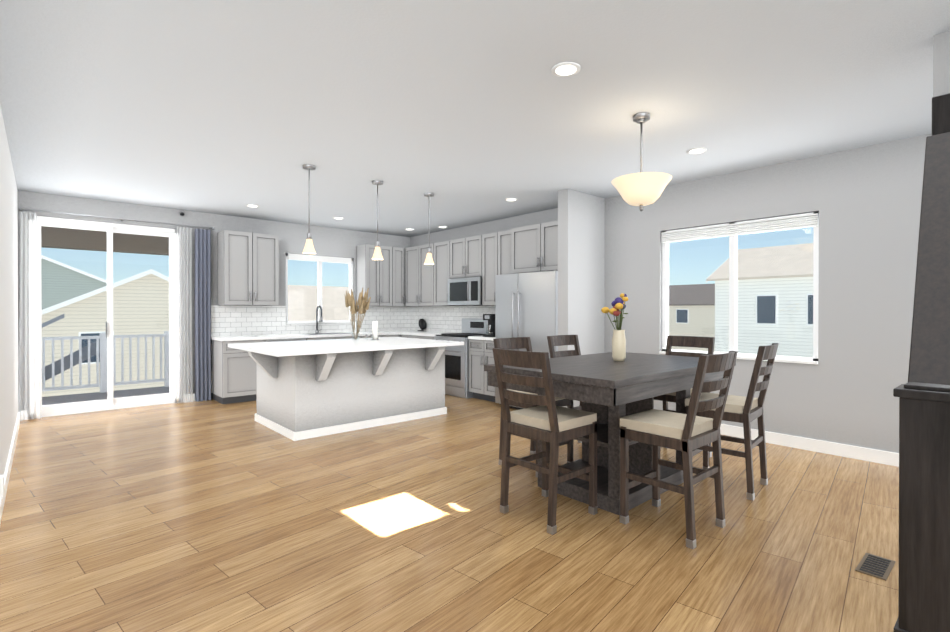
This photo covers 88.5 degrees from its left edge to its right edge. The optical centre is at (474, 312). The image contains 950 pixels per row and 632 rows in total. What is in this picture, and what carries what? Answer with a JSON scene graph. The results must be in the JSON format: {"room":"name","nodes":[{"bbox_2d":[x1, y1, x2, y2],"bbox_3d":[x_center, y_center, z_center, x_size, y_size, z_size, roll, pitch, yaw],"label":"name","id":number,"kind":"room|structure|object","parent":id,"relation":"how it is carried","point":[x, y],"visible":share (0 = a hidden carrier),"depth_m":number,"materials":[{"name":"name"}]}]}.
{"room":"dining room and kitchen","nodes":[
{"label":"dining room and kitchen","id":0,"kind":"room"},
{"bbox_2d":[0,106,18,474],"bbox_3d":[-2.092,-0.070,1.928,0.150,2.720,10.150,0,0,-42],"label":"wall","id":1,"kind":"structure","parent":0,"point":[9,402],"depth_m":4.04,"materials":[{"name":"white paint"}]},
{"bbox_2d":[0,474,3,498],"bbox_3d":[-2.527,0.921,2.577,0.054,0.170,0.130,0,0,-42],"label":"electrical outlet plate","id":2,"kind":"object","parent":1,"relation":"attached to","point":[1,486],"visible":1,"depth_m":2.57,"materials":[{"name":"white plastic"}]},
{"bbox_2d":[0,411,22,522],"bbox_3d":[-2.424,1.232,2.443,0.030,0.110,8.950,0,0,-42],"label":"baseboard","id":3,"kind":"structure","parent":1,"relation":"attached to","point":[12,448],"depth_m":3.94,"materials":[{"name":"white wood"}]},
{"bbox_2d":[18,191,409,419],"bbox_3d":[-3.382,-0.099,7.671,5.850,2.720,0.150,0,0,-42],"label":"wall","id":4,"kind":"structure","parent":0,"point":[334,242],"depth_m":6.96,"materials":[{"name":"paint"}]},
{"bbox_2d":[28,215,179,418],"bbox_3d":[-4.787,0.044,6.400,1.574,2.447,0.105,0,0,-42],"label":"sliding glass door","id":5,"kind":"structure","parent":4,"relation":"in","point":[110,402],"depth_m":6.37,"materials":[{"name":"glass"}]},
{"bbox_2d":[20,208,214,229],"bbox_3d":[-4.576,-1.223,6.423,2.075,0.040,0.119,0,0,-42],"label":"curtain rod","id":6,"kind":"object","parent":4,"relation":"attached to","point":[122,219],"visible":1,"depth_m":6.28,"materials":[{"name":"silver metal"}]},
{"bbox_2d":[18,212,40,419],"bbox_3d":[-5.270,0.036,5.761,0.217,2.450,0.044,0,0,-42],"label":"sheer curtain","id":7,"kind":"object","parent":6,"relation":"hanging from","point":[22,217],"depth_m":5.76,"materials":[{"name":"white fabric"}]},
{"bbox_2d":[176,227,192,402],"bbox_3d":[-4.070,0.030,6.827,0.210,2.450,0.060,0,0,-42],"label":"sheer curtain","id":8,"kind":"object","parent":6,"relation":"hanging from","point":[179,316],"depth_m":6.83,"materials":[{"name":"white fabric"}]},
{"bbox_2d":[195,229,210,401],"bbox_3d":[-3.889,0.029,6.974,0.205,2.450,0.060,0,0,-42],"label":"drape","id":9,"kind":"object","parent":6,"relation":"hanging from","point":[202,314],"visible":1,"depth_m":6.97,"materials":[{"name":"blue fabric"}]},
{"bbox_2d":[183,393,194,401],"bbox_3d":[-4.018,1.209,7.001,0.300,0.110,0.016,0,0,-42],"label":"baseboard","id":10,"kind":"structure","parent":4,"relation":"attached to","point":[193,398],"depth_m":6.95,"materials":[{"name":"white wood"}]},
{"bbox_2d":[217,230,278,304],"bbox_3d":[-3.393,-0.652,7.319,0.770,1.070,0.350,0,0,-42],"label":"upper cabinet","id":11,"kind":"object","parent":4,"relation":"attached to","point":[248,268],"depth_m":7.15,"materials":[{"name":"grey wood"}]},
{"bbox_2d":[286,253,353,323],"bbox_3d":[-2.626,-0.397,8.294,1.204,1.144,0.120,0,0,-42],"label":"kitchen window","id":12,"kind":"structure","parent":4,"relation":"in","point":[319,260],"depth_m":8.28,"materials":[{"name":"white plastic"}]},
{"bbox_2d":[357,245,392,305],"bbox_3d":[-1.778,-0.659,8.754,0.590,1.070,0.350,0,0,-42],"label":"upper cabinet","id":13,"kind":"object","parent":4,"relation":"attached to","point":[372,274],"depth_m":8.57,"materials":[{"name":"grey wood"}]},
{"bbox_2d":[389,247,408,305],"bbox_3d":[-1.498,-0.660,8.963,0.344,1.070,0.409,0,0,-42],"label":"upper cabinet","id":14,"kind":"object","parent":4,"relation":"attached to","point":[396,254],"depth_m":8.85,"materials":[{"name":"grey wood"}]},
{"bbox_2d":[0,394,898,631],"bbox_3d":[0.038,1.340,3.828,5.850,0.120,10.450,0,0,-42],"label":"floor","id":15,"kind":"structure","parent":0,"point":[211,515],"depth_m":2.79,"materials":[{"name":"brown wood"}]},
{"bbox_2d":[211,337,266,403],"bbox_3d":[-3.448,0.824,7.097,0.564,0.880,0.620,0,0,-42],"label":"base cabinet","id":16,"kind":"object","parent":15,"relation":"on","point":[233,375],"depth_m":6.84,"materials":[{"name":"grey wood"}]},
{"bbox_2d":[211,329,430,340],"bbox_3d":[-2.357,0.359,8.056,3.502,0.040,0.630,0,0,-42],"label":"countertop","id":17,"kind":"structure","parent":16,"relation":"on","point":[253,335],"depth_m":7.73,"materials":[{"name":"white stone"}]},
{"bbox_2d":[417,318,426,330],"bbox_3d":[-0.999,0.217,9.021,0.132,0.233,0.210,0,0,-42],"label":"round tray","id":18,"kind":"object","parent":17,"relation":"on","point":[422,324],"visible":1,"depth_m":9.01,"materials":[{"name":"black"}]},
{"bbox_2d":[267,337,310,341],"bbox_3d":[-3.008,0.822,7.487,0.738,0.880,0.620,0,0,-42],"label":"base cabinet","id":19,"kind":"object","parent":15,"relation":"on","point":[269,339],"depth_m":7.25,"materials":[{"name":"grey"}]},
{"bbox_2d":[311,337,357,339],"bbox_3d":[-2.411,0.819,8.018,0.982,0.880,0.620,0,0,-42],"label":"base cabinet","id":20,"kind":"object","parent":15,"relation":"on","point":[312,338],"depth_m":7.69,"materials":[{"name":"grey"}]},
{"bbox_2d":[240,345,458,440],"bbox_3d":[-1.500,0.831,5.774,2.198,0.880,1.506,0,0,-42],"label":"kitchen island","id":21,"kind":"object","parent":15,"relation":"on","point":[306,389],"depth_m":5.33,"materials":[{"name":"white"}]},
{"bbox_2d":[228,337,463,356],"bbox_3d":[-1.480,0.371,5.751,2.240,0.040,1.550,0,0,-42],"label":"island countertop","id":22,"kind":"structure","parent":21,"relation":"on","point":[283,348],"depth_m":5.30,"materials":[{"name":"white stone"}]},
{"bbox_2d":[344,288,370,339],"bbox_3d":[-1.500,0.007,6.285,0.330,0.679,0.393,0,0,-42],"label":"vase","id":23,"kind":"object","parent":22,"relation":"on","point":[363,303],"visible":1,"depth_m":6.28,"materials":[{"name":"clear glass"}]},
{"bbox_2d":[372,321,378,339],"bbox_3d":[-1.289,0.222,6.288,0.098,0.250,0.100,0,0,-42],"label":"pillar candle","id":24,"kind":"object","parent":22,"relation":"on","point":[375,330],"visible":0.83,"depth_m":6.26,"materials":[{"name":"white wax"}]},
{"bbox_2d":[359,333,398,337],"bbox_3d":[-1.797,0.817,8.524,0.845,0.880,0.679,0,0,-42],"label":"base cabinet","id":25,"kind":"object","parent":15,"relation":"on","point":[379,334],"depth_m":8.35,"materials":[{"name":"grey"}]},
{"bbox_2d":[399,333,433,339],"bbox_3d":[-0.751,0.817,8.390,0.660,0.880,1.067,0,0,-42],"label":"base cabinet","id":26,"kind":"object","parent":15,"relation":"on","point":[407,335],"depth_m":8.26,"materials":[{"name":"grey"}]},
{"bbox_2d":[423,333,442,336],"bbox_3d":[-0.730,0.357,8.387,0.630,0.040,1.037,0,0,-42],"label":"countertop","id":27,"kind":"structure","parent":26,"relation":"on","point":[424,334],"depth_m":7.98,"materials":[{"name":"white stone"}]},
{"bbox_2d":[434,318,487,398],"bbox_3d":[-0.177,0.676,7.666,0.721,1.170,0.770,0,0,-42],"label":"range","id":28,"kind":"object","parent":15,"relation":"on","point":[457,371],"visible":0.54,"depth_m":7.38,"materials":[{"name":"silver metal"}]},
{"bbox_2d":[468,337,494,401],"bbox_3d":[0.360,0.823,7.168,0.621,0.880,0.681,0,0,-42],"label":"base cabinet","id":29,"kind":"object","parent":15,"relation":"on","point":[480,351],"depth_m":7.04,"materials":[{"name":"grey wood"}]},
{"bbox_2d":[483,337,494,340],"bbox_3d":[0.357,0.364,7.163,0.630,0.040,0.681,0,0,-42],"label":"countertop","id":30,"kind":"structure","parent":29,"relation":"on","point":[484,338],"depth_m":6.89,"materials":[{"name":"white stone"}]},
{"bbox_2d":[483,314,494,336],"bbox_3d":[0.240,0.178,7.058,0.182,0.330,0.180,0,0,-42],"label":"coffee maker","id":31,"kind":"object","parent":30,"relation":"on","point":[490,318],"visible":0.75,"depth_m":7.03,"materials":[{"name":"black plastic"}]},
{"bbox_2d":[495,270,557,409],"bbox_3d":[0.866,0.377,6.441,0.786,1.780,1.035,0,0,-42],"label":"refrigerator","id":32,"kind":"object","parent":15,"relation":"on","point":[526,304],"visible":0.46,"depth_m":6.16,"materials":[{"name":"grey metal"}]},
{"bbox_2d":[493,337,572,477],"bbox_3d":[0.482,0.749,4.116,0.434,1.060,0.555,0,0,-42],"label":"dining chair","id":33,"kind":"object","parent":15,"relation":"on","point":[513,343],"visible":0.31,"depth_m":4.09,"materials":[{"name":"brown wood"}]},
{"bbox_2d":[492,348,596,534],"bbox_3d":[0.440,0.754,3.105,0.555,1.060,0.434,0,0,-42],"label":"dining chair","id":34,"kind":"object","parent":15,"relation":"on","point":[547,421],"visible":1,"depth_m":3.01,"materials":[{"name":"brown wood"}]},
{"bbox_2d":[547,335,581,442],"bbox_3d":[1.004,0.747,4.552,0.434,1.060,0.555,0,0,-42],"label":"dining chair","id":35,"kind":"object","parent":15,"relation":"on","point":[557,340],"visible":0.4,"depth_m":4.74,"materials":[{"name":"brown wood"}]},
{"bbox_2d":[484,352,735,514],"bbox_3d":[1.060,0.826,3.676,1.720,0.910,1.070,0,0,-42],"label":"dining table","id":36,"kind":"object","parent":15,"relation":"on","point":[607,389],"visible":0.56,"depth_m":3.29,"materials":[{"name":"brown wood"}]},
{"bbox_2d":[601,293,627,360],"bbox_3d":[1.087,0.108,3.776,0.218,0.524,0.230,0,0,-42],"label":"vase","id":37,"kind":"object","parent":36,"relation":"on","point":[618,337],"visible":1,"depth_m":3.73,"materials":[{"name":"beige ceramic"}]},
{"bbox_2d":[620,351,737,548],"bbox_3d":[1.227,0.755,2.931,0.434,1.060,0.555,0,0,-42],"label":"dining chair","id":38,"kind":"object","parent":15,"relation":"on","point":[688,433],"visible":1,"depth_m":2.85,"materials":[{"name":"brown wood"}]},
{"bbox_2d":[654,335,714,456],"bbox_3d":[1.826,0.748,4.376,0.555,1.060,0.434,0,0,-42],"label":"dining chair","id":39,"kind":"object","parent":15,"relation":"on","point":[695,341],"visible":0.21,"depth_m":4.51,"materials":[{"name":"brown wood"}]},
{"bbox_2d":[685,343,778,499],"bbox_3d":[1.912,0.751,3.614,0.554,1.060,0.434,0,0,42],"label":"dining chair","id":40,"kind":"object","parent":15,"relation":"on","point":[747,410],"visible":0.75,"depth_m":3.45,"materials":[{"name":"brown wood"}]},
{"bbox_2d":[855,553,894,580],"bbox_3d":[2.034,1.283,2.477,0.260,0.008,0.120,0,0,-42],"label":"floor vent","id":41,"kind":"object","parent":15,"relation":"in","point":[879,567],"visible":1,"depth_m":2.46,"materials":[{"name":"grey metal"}]},
{"bbox_2d":[893,93,949,631],"bbox_3d":[2.346,0.116,1.702,1.125,2.350,1.215,0,0,-42],"label":"fireplace","id":42,"kind":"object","parent":15,"relation":"on","point":[923,393],"depth_m":1.76,"materials":[{"name":"brown wood"}]},
{"bbox_2d":[0,0,949,236],"bbox_3d":[0.038,-1.500,3.813,5.850,0.120,10.450,0,0,-42],"label":"ceiling","id":43,"kind":"structure","parent":0,"point":[468,112],"depth_m":3.24,"materials":[{"name":"paint"}]},
{"bbox_2d":[246,204,259,206],"bbox_3d":[-3.012,-1.450,6.608,0.170,0.008,0.170,0,0,-42],"label":"recessed light","id":44,"kind":"object","parent":43,"relation":"in","point":[250,205],"visible":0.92,"depth_m":6.57,"materials":[{"name":"white"}]},
{"bbox_2d":[303,164,315,253],"bbox_3d":[-1.632,-1.017,4.800,0.124,0.854,0.122,0,0,-42],"label":"pendant light","id":45,"kind":"object","parent":43,"relation":"hanging from","point":[309,248],"visible":1,"depth_m":4.78,"materials":[{"name":"beige glass"}]},
{"bbox_2d":[372,180,382,259],"bbox_3d":[-1.074,-1.020,5.376,0.124,0.854,0.122,0,0,-42],"label":"pendant light","id":46,"kind":"object","parent":43,"relation":"hanging from","point":[377,254],"visible":1,"depth_m":5.36,"materials":[{"name":"silver metal"}]},
{"bbox_2d":[424,193,433,264],"bbox_3d":[-0.559,-1.023,5.941,0.124,0.854,0.122,0,0,-42],"label":"pendant light","id":47,"kind":"object","parent":43,"relation":"hanging from","point":[429,260],"visible":1,"depth_m":5.92,"materials":[{"name":"silver metal"}]},
{"bbox_2d":[505,198,517,200],"bbox_3d":[0.465,-1.448,6.232,0.170,0.008,0.170,0,0,-42],"label":"recessed light","id":48,"kind":"object","parent":43,"relation":"in","point":[511,199],"visible":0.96,"depth_m":6.20,"materials":[{"name":"white plastic"}]},
{"bbox_2d":[551,62,580,76],"bbox_3d":[0.535,-1.431,2.871,0.170,0.008,0.170,0,0,-42],"label":"recessed light","id":49,"kind":"object","parent":43,"relation":"in","point":[565,69],"visible":1,"depth_m":2.86,"materials":[{"name":"white"}]},
{"bbox_2d":[612,112,671,210],"bbox_3d":[1.213,-1.090,3.555,0.420,0.696,0.420,0,0,-42],"label":"pendant chandelier","id":50,"kind":"object","parent":43,"relation":"hanging from","point":[641,189],"visible":1,"depth_m":3.46,"materials":[{"name":"beige glass"}]},
{"bbox_2d":[686,147,706,153],"bbox_3d":[1.967,-1.438,4.330,0.170,0.008,0.170,0,0,-42],"label":"recessed light","id":51,"kind":"object","parent":43,"relation":"in","point":[699,150],"visible":1,"depth_m":4.31,"materials":[{"name":"white"}]},
{"bbox_2d":[558,189,604,407],"bbox_3d":[1.314,-0.091,5.997,0.749,2.720,0.150,0,0,-42],"label":"wall","id":52,"kind":"structure","parent":0,"point":[581,261],"depth_m":5.87,"materials":[{"name":"paint"}]},
{"bbox_2d":[410,133,931,452],"bbox_3d":[2.169,-0.089,5.713,0.150,2.720,10.150,0,0,-42],"label":"wall","id":53,"kind":"structure","parent":0,"point":[865,202],"depth_m":4.42,"materials":[{"name":"paint"}]},
{"bbox_2d":[405,245,432,305],"bbox_3d":[-1.020,-0.660,8.873,0.409,1.070,0.518,0,0,-42],"label":"upper cabinet","id":54,"kind":"object","parent":53,"relation":"attached to","point":[412,254],"depth_m":8.77,"materials":[{"name":"grey wood"}]},
{"bbox_2d":[421,245,428,304],"bbox_3d":[-0.719,-0.659,8.579,0.350,1.070,0.557,0,0,-42],"label":"upper cabinet","id":55,"kind":"object","parent":53,"relation":"attached to","point":[424,268],"depth_m":8.51,"materials":[{"name":"grey wood"}]},
{"bbox_2d":[429,240,452,304],"bbox_3d":[-0.426,-0.657,8.250,0.350,1.070,0.561,0,0,-42],"label":"upper cabinet","id":56,"kind":"object","parent":53,"relation":"attached to","point":[441,270],"depth_m":8.17,"materials":[{"name":"grey wood"}]},
{"bbox_2d":[453,235,480,278],"bbox_3d":[-0.023,-0.872,7.795,0.350,0.635,0.777,0,0,-42],"label":"upper cabinet","id":57,"kind":"object","parent":53,"relation":"attached to","point":[466,251],"depth_m":7.64,"materials":[{"name":"grey wood"}]},
{"bbox_2d":[448,277,481,304],"bbox_3d":[-0.062,-0.340,7.763,0.444,0.420,0.770,0,0,-42],"label":"microwave","id":58,"kind":"object","parent":57,"relation":"attached to","point":[464,291],"visible":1,"depth_m":7.59,"materials":[{"name":"grey metal"}]},
{"bbox_2d":[481,230,512,304],"bbox_3d":[0.440,-0.652,7.274,0.350,1.070,0.744,0,0,-42],"label":"upper cabinet","id":59,"kind":"object","parent":53,"relation":"attached to","point":[494,246],"depth_m":7.23,"materials":[{"name":"grey wood"}]},
{"bbox_2d":[509,221,557,273],"bbox_3d":[1.021,-0.866,6.566,0.420,0.635,1.084,0,0,-42],"label":"upper cabinet","id":60,"kind":"object","parent":53,"relation":"attached to","point":[532,248],"depth_m":6.52,"materials":[{"name":"grey wood"}]},
{"bbox_2d":[659,212,818,364],"bbox_3d":[2.681,-0.236,5.091,0.130,1.414,1.534,0,0,-42],"label":"dining room window","id":61,"kind":"structure","parent":53,"relation":"in","point":[733,231],"depth_m":5.08,"materials":[{"name":"white plastic"}]},
{"bbox_2d":[720,424,898,466],"bbox_3d":[2.594,1.219,5.114,0.017,0.110,2.880,0,0,-42],"label":"baseboard","id":62,"kind":"structure","parent":53,"relation":"attached to","point":[860,453],"depth_m":4.46,"materials":[{"name":"white wood"}]},
{"bbox_2d":[933,31,949,96],"bbox_3d":[3.272,-0.069,1.618,0.140,2.720,2.560,0,0,-42],"label":"wall","id":63,"kind":"structure","parent":0,"point":[941,63],"depth_m":2.50,"materials":[{"name":"paint"}]},
{"label":"outside","id":64,"kind":"structure","parent":0,"visible":0},
{"bbox_3d":[-18.380,4.346,50.515,280.000,0.200,220.000,0,0,-42],"label":"ground","id":65,"kind":"structure","parent":64,"visible":0},
{"bbox_2d":[28,255,106,309],"bbox_3d":[-35.470,0.120,39.994,15.200,8.558,13.740,0,0,-42],"label":"house","id":66,"kind":"structure","parent":65,"relation":"on","point":[78,279],"depth_m":35.81,"materials":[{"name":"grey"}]},
{"bbox_2d":[28,226,168,404],"bbox_3d":[-5.726,1.411,7.644,5.000,6.100,2.908,0,0,-42],"label":"deck","id":67,"kind":"object","parent":65,"relation":"on","point":[74,238],"depth_m":8.32,"materials":[{"name":"white wood"}]},
{"bbox_2d":[42,269,168,396],"bbox_3d":[-20.745,1.089,29.671,10.700,6.723,12.740,0,0,-42],"label":"house","id":68,"kind":"structure","parent":65,"relation":"on","point":[146,290],"depth_m":24.30,"materials":[{"name":"beige"}]},
{"bbox_2d":[288,285,348,320],"bbox_3d":[-10.890,1.206,36.420,12.240,6.423,9.700,0,0,-42],"label":"house","id":69,"kind":"structure","parent":65,"relation":"on","point":[333,299],"depth_m":33.15,"materials":[{"name":"beige"}]},
{"bbox_2d":[669,284,714,351],"bbox_3d":[24.557,0.481,57.872,10.700,7.656,14.740,0,0,-42],"label":"house","id":70,"kind":"structure","parent":65,"relation":"on","point":[705,323],"depth_m":52.52,"materials":[{"name":"beige"}]},
{"bbox_2d":[706,243,812,357],"bbox_3d":[23.608,0.157,25.059,9.700,8.634,18.940,0,0,-42],"label":"house","id":71,"kind":"structure","parent":65,"relation":"on","point":[759,260],"depth_m":27.07,"materials":[{"name":"white"}]}
]}

